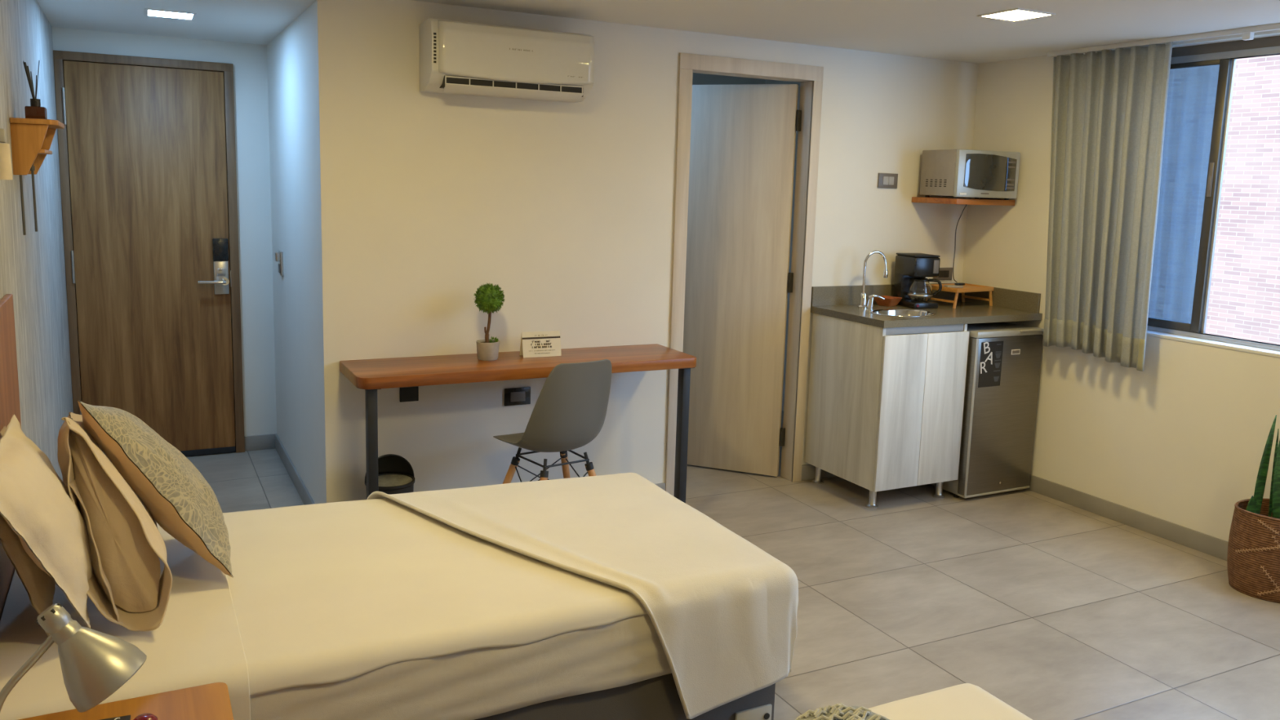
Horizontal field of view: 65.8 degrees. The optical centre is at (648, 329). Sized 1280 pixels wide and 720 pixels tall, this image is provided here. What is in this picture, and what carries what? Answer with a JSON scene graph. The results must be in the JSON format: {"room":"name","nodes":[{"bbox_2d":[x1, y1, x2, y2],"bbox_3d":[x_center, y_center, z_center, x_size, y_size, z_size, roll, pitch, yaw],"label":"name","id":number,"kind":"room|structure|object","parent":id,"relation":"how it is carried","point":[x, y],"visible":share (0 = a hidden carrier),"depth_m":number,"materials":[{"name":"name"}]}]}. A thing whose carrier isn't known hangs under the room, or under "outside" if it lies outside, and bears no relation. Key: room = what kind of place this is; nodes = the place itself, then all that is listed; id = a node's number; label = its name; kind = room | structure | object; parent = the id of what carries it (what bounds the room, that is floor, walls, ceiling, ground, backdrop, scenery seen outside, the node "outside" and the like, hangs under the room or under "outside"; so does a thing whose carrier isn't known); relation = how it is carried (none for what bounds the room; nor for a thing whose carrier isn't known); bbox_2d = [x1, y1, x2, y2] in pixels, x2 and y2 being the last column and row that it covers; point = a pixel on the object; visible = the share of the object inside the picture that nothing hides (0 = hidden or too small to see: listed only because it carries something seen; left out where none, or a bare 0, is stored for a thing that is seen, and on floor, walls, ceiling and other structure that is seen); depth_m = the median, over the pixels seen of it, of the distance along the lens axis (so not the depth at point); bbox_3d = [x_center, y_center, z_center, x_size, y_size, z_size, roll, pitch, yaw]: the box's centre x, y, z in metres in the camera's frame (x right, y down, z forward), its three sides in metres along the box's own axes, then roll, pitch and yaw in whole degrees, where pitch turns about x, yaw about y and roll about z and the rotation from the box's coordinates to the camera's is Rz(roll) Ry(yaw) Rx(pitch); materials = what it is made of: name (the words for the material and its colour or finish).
{"room":"studio apartment","nodes":[
{"label":"studio apartment","id":0,"kind":"room"},
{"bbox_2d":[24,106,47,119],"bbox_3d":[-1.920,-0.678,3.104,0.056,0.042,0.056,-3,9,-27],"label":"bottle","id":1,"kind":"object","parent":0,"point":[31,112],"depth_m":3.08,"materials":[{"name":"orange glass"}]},
{"bbox_2d":[0,0,73,480],"bbox_3d":[-1.325,0.006,1.769,0.100,2.500,7.515,-3,9,-27],"label":"wall","id":2,"kind":"structure","parent":0,"point":[33,264],"depth_m":3.56,"materials":[{"name":"grey paint"}]},
{"bbox_2d":[0,128,13,179],"bbox_3d":[-1.635,-0.443,2.494,0.050,0.127,0.048,-3,9,-27],"label":"wall lamp","id":3,"kind":"object","parent":2,"relation":"attached to","point":[6,169],"visible":1,"depth_m":2.48,"materials":[{"name":"beige fabric"}]},
{"bbox_2d":[8,117,64,175],"bbox_3d":[-1.946,-0.581,3.169,0.125,0.170,0.380,-3,9,-27],"label":"wall shelf","id":4,"kind":"object","parent":2,"relation":"attached to","point":[32,139],"visible":1,"depth_m":3.00,"materials":[{"name":"orange wood"}]},
{"bbox_2d":[18,174,26,235],"bbox_3d":[-1.952,-0.424,3.087,0.013,0.257,0.020,0,9,-10],"label":"hanging cord","id":5,"kind":"object","parent":4,"relation":"hanging from","point":[20,175],"visible":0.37,"depth_m":3.09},
{"bbox_2d":[30,164,37,231],"bbox_3d":[-2.023,-0.452,3.262,0.013,0.257,0.020,0,9,-10],"label":"hanging cord","id":6,"kind":"object","parent":4,"relation":"hanging from","point":[33,167],"visible":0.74,"depth_m":3.26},
{"bbox_2d":[22,60,47,119],"bbox_3d":[-1.918,-0.749,3.094,0.056,0.185,0.056,-3,9,-27],"label":"reed diffuser","id":7,"kind":"object","parent":4,"relation":"on","point":[34,110],"visible":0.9,"depth_m":3.08,"materials":[{"name":"orange glass"}]},
{"bbox_2d":[51,26,276,436],"bbox_3d":[-2.539,-0.550,5.270,0.992,2.500,0.100,-3,9,-27],"label":"wall","id":8,"kind":"structure","parent":0,"point":[249,61],"depth_m":5.37,"materials":[{"name":"white paint"}]},
{"bbox_2d":[53,49,244,456],"bbox_3d":[-2.585,-0.343,5.189,0.817,2.112,0.142,-3,9,-27],"label":"door","id":9,"kind":"structure","parent":8,"relation":"in","point":[153,251],"depth_m":5.18,"materials":[{"name":"brown wood"}]},
{"bbox_2d":[244,433,276,451],"bbox_3d":[-2.186,0.636,5.586,0.171,0.084,0.011,-3,9,-27],"label":"baseboard","id":10,"kind":"structure","parent":8,"relation":"attached to","point":[255,442],"depth_m":5.58,"materials":[{"name":"beige tile"}]},
{"bbox_2d":[266,3,322,503],"bbox_3d":[-1.701,-0.461,4.844,0.100,2.500,1.643,-3,9,-27],"label":"wall","id":11,"kind":"structure","parent":0,"point":[291,54],"depth_m":4.64,"materials":[{"name":"white paint"}]},
{"bbox_2d":[274,250,284,275],"bbox_3d":[-1.905,-0.344,5.105,0.034,0.124,0.090,-3,9,-27],"label":"switch","id":12,"kind":"object","parent":11,"relation":"attached to","point":[278,256],"visible":1,"depth_m":5.07,"materials":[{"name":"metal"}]},
{"bbox_2d":[275,434,315,504],"bbox_3d":[-1.736,0.751,4.898,0.011,0.084,1.642,-3,9,-27],"label":"baseboard","id":13,"kind":"structure","parent":11,"relation":"attached to","point":[305,496],"depth_m":4.99,"materials":[{"name":"beige tile"}]},
{"bbox_2d":[475,339,499,360],"bbox_3d":[-0.687,0.087,4.239,0.099,0.078,0.099,-3,9,-27],"label":"pot","id":14,"kind":"object","parent":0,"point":[486,349],"depth_m":4.20,"materials":[{"name":"ceramic"}]},
{"bbox_2d":[313,0,978,502],"bbox_3d":[0.259,-0.407,4.883,3.614,2.500,0.100,-3,9,-27],"label":"wall","id":15,"kind":"structure","parent":0,"point":[425,200],"depth_m":4.43,"materials":[{"name":"white paint"}]},
{"bbox_2d":[400,386,418,402],"bbox_3d":[-1.029,0.272,4.259,0.080,0.074,0.010,-3,9,-27],"label":"wall outlet","id":16,"kind":"object","parent":15,"relation":"attached to","point":[406,393],"visible":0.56,"depth_m":4.25,"materials":[{"name":"black plastic"}]},
{"bbox_2d":[418,17,595,102],"bbox_3d":[-0.584,-1.120,4.150,0.706,0.282,0.209,-3,9,-27],"label":"air conditioner","id":17,"kind":"object","parent":15,"relation":"attached to","point":[456,57],"visible":1,"depth_m":4.05,"materials":[{"name":"white plastic"}]},
{"bbox_2d":[433,32,435,62],"bbox_3d":[-0.844,-1.114,3.911,0.010,0.116,0.010,-3,9,-27],"label":"vent","id":18,"kind":"object","parent":17,"relation":"attached to","point":[434,33],"depth_m":3.91,"materials":[{"name":"white plastic"}]},
{"bbox_2d":[504,386,530,405],"bbox_3d":[-0.592,0.303,4.490,0.124,0.080,0.014,-3,9,-27],"label":"wall outlet","id":19,"kind":"object","parent":15,"relation":"attached to","point":[513,396],"visible":1,"depth_m":4.48,"materials":[{"name":"black plastic"}]},
{"bbox_2d":[510,391,524,401],"bbox_3d":[-0.591,0.303,4.486,0.069,0.044,0.006,-3,9,-27],"label":"socket","id":20,"kind":"object","parent":19,"relation":"attached to","point":[515,396],"depth_m":4.48,"materials":[{"name":"black plastic"}]},
{"bbox_2d":[655,482,665,490],"bbox_3d":[-0.636,0.836,4.556,1.623,0.084,0.010,-3,9,-27],"label":"baseboard","id":21,"kind":"structure","parent":15,"relation":"attached to","point":[662,486],"depth_m":4.91,"materials":[{"name":"beige tile"}]},
{"bbox_2d":[665,53,823,496],"bbox_3d":[0.347,-0.283,5.223,0.826,2.161,0.609,-3,9,-27],"label":"door","id":22,"kind":"structure","parent":15,"relation":"in","point":[732,282],"depth_m":5.23,"materials":[{"name":"beige wood"}]},
{"bbox_2d":[800,464,835,480],"bbox_3d":[1.287,0.747,5.547,1.055,0.084,0.010,-3,9,-27],"label":"baseboard","id":23,"kind":"structure","parent":15,"relation":"attached to","point":[807,470],"depth_m":5.33,"materials":[{"name":"beige tile"}]},
{"bbox_2d":[877,173,897,188],"bbox_3d":[1.282,-0.796,5.288,0.130,0.078,0.014,-3,9,-27],"label":"light switch","id":24,"kind":"object","parent":15,"relation":"attached to","point":[890,180],"visible":1,"depth_m":5.28,"materials":[{"name":"beige plastic"}]},
{"bbox_2d":[933,267,952,279],"bbox_3d":[1.660,-0.315,5.565,0.135,0.069,0.014,-3,9,-27],"label":"wall outlet","id":25,"kind":"object","parent":15,"relation":"attached to","point":[945,273],"visible":0.73,"depth_m":5.57,"materials":[{"name":"beige plastic"}]},
{"bbox_2d":[911,196,1014,205],"bbox_3d":[1.697,-0.693,5.337,0.418,0.030,0.337,-3,9,-27],"label":"shelf","id":26,"kind":"object","parent":15,"relation":"attached to","point":[914,199],"visible":1,"depth_m":5.21,"materials":[{"name":"orange wood"}]},
{"bbox_2d":[920,149,1020,282],"bbox_3d":[1.699,-0.601,5.309,0.394,0.704,0.337,-2,9,-22],"label":"microwave","id":27,"kind":"object","parent":26,"relation":"on","point":[963,173],"visible":0.99,"depth_m":5.14,"materials":[{"name":"silver metal"}]},
{"bbox_2d":[36,0,1279,63],"bbox_3d":[0.775,-1.113,2.625,4.506,0.137,7.415,-3,9,-27],"label":"ceiling","id":28,"kind":"structure","parent":0,"point":[940,29],"depth_m":4.22,"materials":[{"name":"paint"}]},
{"bbox_2d":[144,8,196,20],"bbox_3d":[-2.095,-1.383,4.339,0.199,0.005,0.199,-3,9,-27],"label":"recessed light","id":29,"kind":"object","parent":28,"relation":"in","point":[148,12],"visible":1,"depth_m":4.32,"materials":[{"name":"white plastic"}]},
{"bbox_2d":[147,9,192,19],"bbox_3d":[-2.095,-1.383,4.339,0.175,0.003,0.175,-3,9,-27],"label":"diffuser","id":30,"kind":"object","parent":29,"relation":"attached to","point":[157,13],"depth_m":4.33,"materials":[{"name":"white plastic"}]},
{"bbox_2d":[977,8,1056,22],"bbox_3d":[1.465,-1.253,3.940,0.209,0.005,0.209,-3,9,-27],"label":"recessed light","id":31,"kind":"object","parent":28,"relation":"in","point":[1015,15],"visible":1,"depth_m":3.93,"materials":[{"name":"white plastic"}]},
{"bbox_2d":[984,9,1049,21],"bbox_3d":[1.465,-1.253,3.940,0.185,0.003,0.185,-3,9,-27],"label":"diffuser","id":32,"kind":"object","parent":31,"relation":"attached to","point":[1006,15],"depth_m":3.93,"materials":[{"name":"white plastic"}]},
{"bbox_2d":[1047,22,1279,57],"bbox_3d":[2.932,-1.075,3.196,0.028,0.050,4.030,-3,9,-27],"label":"rail","id":33,"kind":"object","parent":28,"relation":"attached to","point":[1247,33],"visible":1,"depth_m":4.33,"materials":[{"name":"white plastic"}]},
{"bbox_2d":[1042,41,1173,371],"bbox_3d":[2.153,-0.587,4.742,0.087,1.470,0.696,-3,10,-29],"label":"curtain","id":34,"kind":"object","parent":33,"relation":"hanging from","point":[1109,106],"visible":1,"depth_m":4.69,"materials":[{"name":"grey fabric"}]},
{"bbox_2d":[692,72,764,84],"bbox_3d":[-0.617,-0.669,6.466,3.327,2.500,0.100,-3,9,-27],"label":"wall","id":35,"kind":"structure","parent":0,"point":[697,78],"depth_m":6.82,"materials":[{"name":"white paint"}]},
{"bbox_2d":[186,410,1279,719],"bbox_3d":[0.714,1.180,2.970,4.726,0.050,7.615,-3,9,-27],"label":"floor","id":36,"kind":"structure","parent":0,"point":[1055,609],"depth_m":3.82,"materials":[{"name":"grey tile"}]},
{"bbox_2d":[17,682,233,719],"bbox_3d":[-0.914,1.001,1.686,0.470,0.522,0.517,-3,9,-27],"label":"nightstand","id":37,"kind":"object","parent":36,"relation":"on","point":[211,701],"visible":0.98,"depth_m":1.86,"materials":[{"name":"orange laminate"}]},
{"bbox_2d":[0,603,146,712],"bbox_3d":[-0.895,0.588,1.453,0.290,0.364,0.130,-3,9,-27],"label":"desk lamp","id":38,"kind":"object","parent":37,"relation":"on","point":[95,664],"visible":1,"depth_m":1.45,"materials":[{"name":"silver metal"}]},
{"bbox_2d":[100,715,130,719],"bbox_3d":[-0.988,0.726,1.715,0.147,0.008,0.175,-2,9,-22],"label":"booklet","id":39,"kind":"object","parent":37,"relation":"on","point":[127,717],"visible":1,"depth_m":1.81,"materials":[{"name":"black paper"}]},
{"bbox_2d":[133,713,157,719],"bbox_3d":[-0.911,0.710,1.790,0.044,0.023,0.044,-3,9,-27],"label":"trinket","id":40,"kind":"object","parent":37,"relation":"on","point":[144,716],"visible":1,"depth_m":1.79},
{"bbox_2d":[0,293,775,719],"bbox_3d":[-0.677,0.543,2.697,1.854,1.205,1.155,-3,9,-27],"label":"bed","id":41,"kind":"object","parent":36,"relation":"on","point":[620,669],"visible":0.3,"depth_m":2.32,"materials":[{"name":"grey fabric"}]},
{"bbox_2d":[0,523,250,719],"bbox_3d":[-1.272,0.679,2.390,0.468,0.125,1.147,-3,9,-27],"label":"sheet","id":42,"kind":"object","parent":41,"relation":"on","point":[197,642],"visible":0.44,"depth_m":2.09,"materials":[{"name":"beige fabric"}]},
{"bbox_2d":[0,424,55,636],"bbox_3d":[-1.353,0.444,2.142,0.106,0.377,0.570,-3,9,-27],"label":"pillow","id":43,"kind":"object","parent":42,"relation":"on","point":[40,588],"visible":0.28,"depth_m":2.03,"materials":[{"name":"beige fabric"}]},
{"bbox_2d":[0,413,93,628],"bbox_3d":[-1.281,0.419,2.090,0.179,0.409,0.520,-3,9,-27],"label":"pillow","id":44,"kind":"object","parent":42,"relation":"on","point":[36,504],"visible":0.98,"depth_m":2.03,"materials":[{"name":"beige fabric"}]},
{"bbox_2d":[57,412,172,631],"bbox_3d":[-1.273,0.391,2.344,0.204,0.436,0.687,-3,10,-31],"label":"pillow","id":45,"kind":"object","parent":42,"relation":"on","point":[126,587],"visible":0.81,"depth_m":2.18,"materials":[{"name":"beige fabric"}]},
{"bbox_2d":[222,497,648,696],"bbox_3d":[-0.463,0.615,2.785,1.345,0.059,1.096,-3,9,-27],"label":"sheet","id":46,"kind":"object","parent":41,"relation":"on","point":[334,592],"visible":0.76,"depth_m":2.41,"materials":[{"name":"beige fabric"}]},
{"bbox_2d":[77,400,232,577],"bbox_3d":[-1.236,0.354,2.493,0.317,0.447,0.455,-3,9,-27],"label":"pillow","id":47,"kind":"object","parent":46,"relation":"on","point":[176,495],"visible":0.91,"depth_m":2.37,"materials":[{"name":"beige fabric"}]},
{"bbox_2d":[366,472,798,719],"bbox_3d":[-0.272,0.760,2.889,1.032,0.410,1.130,-3,9,-27],"label":"blanket","id":48,"kind":"object","parent":41,"relation":"on","point":[722,610],"visible":0.97,"depth_m":2.64,"materials":[{"name":"white fabric"}]},
{"bbox_2d":[364,453,414,494],"bbox_3d":[-1.079,0.721,4.138,0.204,0.406,0.204,-3,9,-27],"label":"trash bin","id":49,"kind":"object","parent":36,"relation":"on","point":[395,473],"visible":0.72,"depth_m":4.18,"materials":[{"name":"black plastic"}]},
{"bbox_2d":[364,453,413,482],"bbox_3d":[-1.097,0.566,4.161,0.203,0.107,0.102,-3,9,-27],"label":"lid","id":50,"kind":"object","parent":49,"relation":"attached to","point":[392,468],"depth_m":4.19,"materials":[{"name":"black plastic"}]},
{"bbox_2d":[339,343,696,502],"bbox_3d":[-0.538,0.516,4.332,1.494,0.788,0.400,-3,9,-27],"label":"desk","id":51,"kind":"object","parent":36,"relation":"on","point":[371,375],"visible":0.8,"depth_m":4.13,"materials":[{"name":"red wood"}]},
{"bbox_2d":[473,282,505,360],"bbox_3d":[-0.679,-0.039,4.224,0.138,0.332,0.140,-3,9,-27],"label":"potted topiary","id":52,"kind":"object","parent":51,"relation":"on","point":[488,297],"visible":1,"depth_m":4.19,"materials":[{"name":"plant"}]},
{"bbox_2d":[519,330,561,357],"bbox_3d":[-0.473,0.061,4.357,0.176,0.108,0.056,-2,9,-25],"label":"tent card","id":53,"kind":"object","parent":51,"relation":"on","point":[533,344],"visible":1,"depth_m":4.34,"materials":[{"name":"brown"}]},
{"bbox_2d":[522,336,559,348],"bbox_3d":[-0.467,0.056,4.344,0.176,0.047,0.012,-2,9,-25],"label":"print","id":54,"kind":"object","parent":53,"relation":"attached to","point":[528,342],"depth_m":4.34,"materials":[{"name":"white paper"}]},
{"bbox_2d":[493,359,611,484],"bbox_3d":[-0.395,0.518,4.128,0.491,0.859,0.466,-4,10,-36],"label":"shell chair","id":55,"kind":"object","parent":36,"relation":"on","point":[569,412],"visible":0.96,"depth_m":3.94,"materials":[{"name":"grey plastic"}]},
{"bbox_2d":[804,313,968,508],"bbox_3d":[1.219,0.391,5.117,0.540,0.911,0.570,-3,9,-27],"label":"base cabinet","id":56,"kind":"object","parent":36,"relation":"on","point":[885,411],"visible":0.98,"depth_m":4.89,"materials":[{"name":"grey wood"}]},
{"bbox_2d":[810,282,1042,328],"bbox_3d":[1.453,-0.138,5.162,1.058,0.136,0.580,-3,9,-27],"label":"countertop","id":57,"kind":"structure","parent":56,"relation":"on","point":[842,302],"depth_m":5.18,"materials":[{"name":"grey stone"}]},
{"bbox_2d":[857,250,888,308],"bbox_3d":[1.176,-0.261,5.147,0.158,0.302,0.056,0,9,-9],"label":"kitchen faucet","id":58,"kind":"object","parent":57,"relation":"on","point":[863,300],"visible":1,"depth_m":5.14,"materials":[{"name":"silver metal"}]},
{"bbox_2d":[874,295,902,306],"bbox_3d":[1.279,-0.151,5.290,0.113,0.046,0.113,10,12,44],"label":"wooden bowl","id":59,"kind":"object","parent":57,"relation":"on","point":[889,301],"visible":0.88,"depth_m":5.26,"materials":[{"name":"brown wood"}]},
{"bbox_2d":[871,309,934,335],"bbox_3d":[1.281,-0.029,4.997,0.344,0.118,0.271,-3,9,-27],"label":"sink basin","id":60,"kind":"object","parent":57,"relation":"in","point":[898,313],"visible":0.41,"depth_m":5.10,"materials":[{"name":"silver metal"}]},
{"bbox_2d":[893,253,942,308],"bbox_3d":[1.440,-0.263,5.281,0.171,0.279,0.208,-1,9,-19],"label":"coffee maker","id":61,"kind":"object","parent":57,"relation":"on","point":[911,284],"visible":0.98,"depth_m":5.21,"materials":[{"name":"black plastic"}]},
{"bbox_2d":[929,282,994,308],"bbox_3d":[1.706,-0.197,5.421,0.321,0.126,0.213,-4,10,-33],"label":"tray","id":62,"kind":"object","parent":57,"relation":"on","point":[967,287],"depth_m":5.36,"materials":[{"name":"brown wood"}]},
{"bbox_2d":[930,321,1043,497],"bbox_3d":[1.706,0.395,5.300,0.470,0.878,0.580,-3,9,-27],"label":"mini fridge","id":63,"kind":"object","parent":36,"relation":"on","point":[1003,364],"visible":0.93,"depth_m":5.05,"materials":[{"name":"grey metal"}]},
{"bbox_2d":[1012,350,1019,353],"bbox_3d":[1.873,0.113,5.040,0.050,0.016,0.001,-3,9,-27],"label":"print","id":64,"kind":"object","parent":63,"relation":"attached to","point":[1013,351],"depth_m":5.04,"materials":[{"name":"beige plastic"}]},
{"bbox_2d":[1226,497,1279,603],"bbox_3d":[2.524,0.887,3.984,0.318,0.344,0.318,3,8,7],"label":"basket planter","id":65,"kind":"object","parent":36,"relation":"on","point":[1253,556],"visible":0.96,"depth_m":3.91,"materials":[{"name":"wicker"}]},
{"bbox_2d":[1245,414,1279,518],"bbox_3d":[2.529,0.577,3.941,0.264,0.495,0.251,-3,9,-27],"label":"snake plant","id":66,"kind":"object","parent":65,"relation":"in","point":[1254,505],"visible":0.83,"depth_m":3.96,"materials":[{"name":"green plant"}]},
{"bbox_3d":[0.091,0.785,1.225,1.854,1.205,1.040,-3,9,-27],"label":"bed","id":67,"kind":"object","parent":36,"relation":"on","visible":0},
{"bbox_2d":[868,683,1032,719],"bbox_3d":[0.087,0.861,1.235,1.812,0.058,1.035,-3,9,-27],"label":"sheet","id":68,"kind":"object","parent":67,"relation":"on","point":[965,701],"visible":0.88,"depth_m":1.95,"materials":[{"name":"beige fabric"}]},
{"bbox_2d":[795,702,889,719],"bbox_3d":[0.445,0.908,1.431,0.605,0.243,1.211,-5,11,-39],"label":"pillow","id":69,"kind":"object","parent":68,"relation":"on","point":[842,712],"visible":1,"depth_m":1.88,"materials":[{"name":"beige fabric"}]},
{"bbox_2d":[764,79,800,410],"bbox_3d":[1.212,-0.610,6.446,0.100,2.500,1.827,-3,9,-27],"label":"wall","id":70,"kind":"structure","parent":0,"point":[766,81],"depth_m":6.80,"materials":[{"name":"white paint"}]},
{"bbox_2d":[962,29,1279,542],"bbox_3d":[3.174,-0.057,3.116,0.120,2.500,5.773,-3,9,-27],"label":"wall","id":71,"kind":"structure","parent":0,"point":[1181,440],"depth_m":4.80,"materials":[{"name":"white paint"}]},
{"bbox_2d":[1025,474,1228,560],"bbox_3d":[3.082,1.141,3.258,0.011,0.084,5.762,-3,9,-27],"label":"baseboard","id":72,"kind":"structure","parent":71,"relation":"attached to","point":[1188,537],"depth_m":4.72,"materials":[{"name":"beige tile"}]},
{"bbox_2d":[1146,35,1279,351],"bbox_3d":[3.056,-0.442,3.388,0.047,1.305,3.670,-3,9,-27],"label":"window","id":73,"kind":"structure","parent":71,"relation":"in","point":[1225,55],"depth_m":4.40,"materials":[{"name":"grey metal"}]},
{"bbox_2d":[1146,329,1279,357],"bbox_3d":[3.003,0.212,3.468,0.124,0.015,3.670,-3,9,-27],"label":"window sill","id":74,"kind":"structure","parent":71,"relation":"attached to","point":[1150,333],"depth_m":4.35,"materials":[{"name":"white plastic"}]},
{"label":"outside","id":75,"kind":"structure","parent":0,"visible":0},
{"bbox_3d":[14.999,9.782,9.442,25.513,0.100,60.000,-3,9,-27],"label":"ground","id":76,"kind":"structure","parent":75,"visible":0},
{"bbox_2d":[1148,54,1279,344],"bbox_3d":[9.742,2.591,12.356,0.400,12.950,40.000,-3,9,-27],"label":"brick wall","id":77,"kind":"structure","parent":76,"relation":"on","point":[1244,304],"depth_m":14.23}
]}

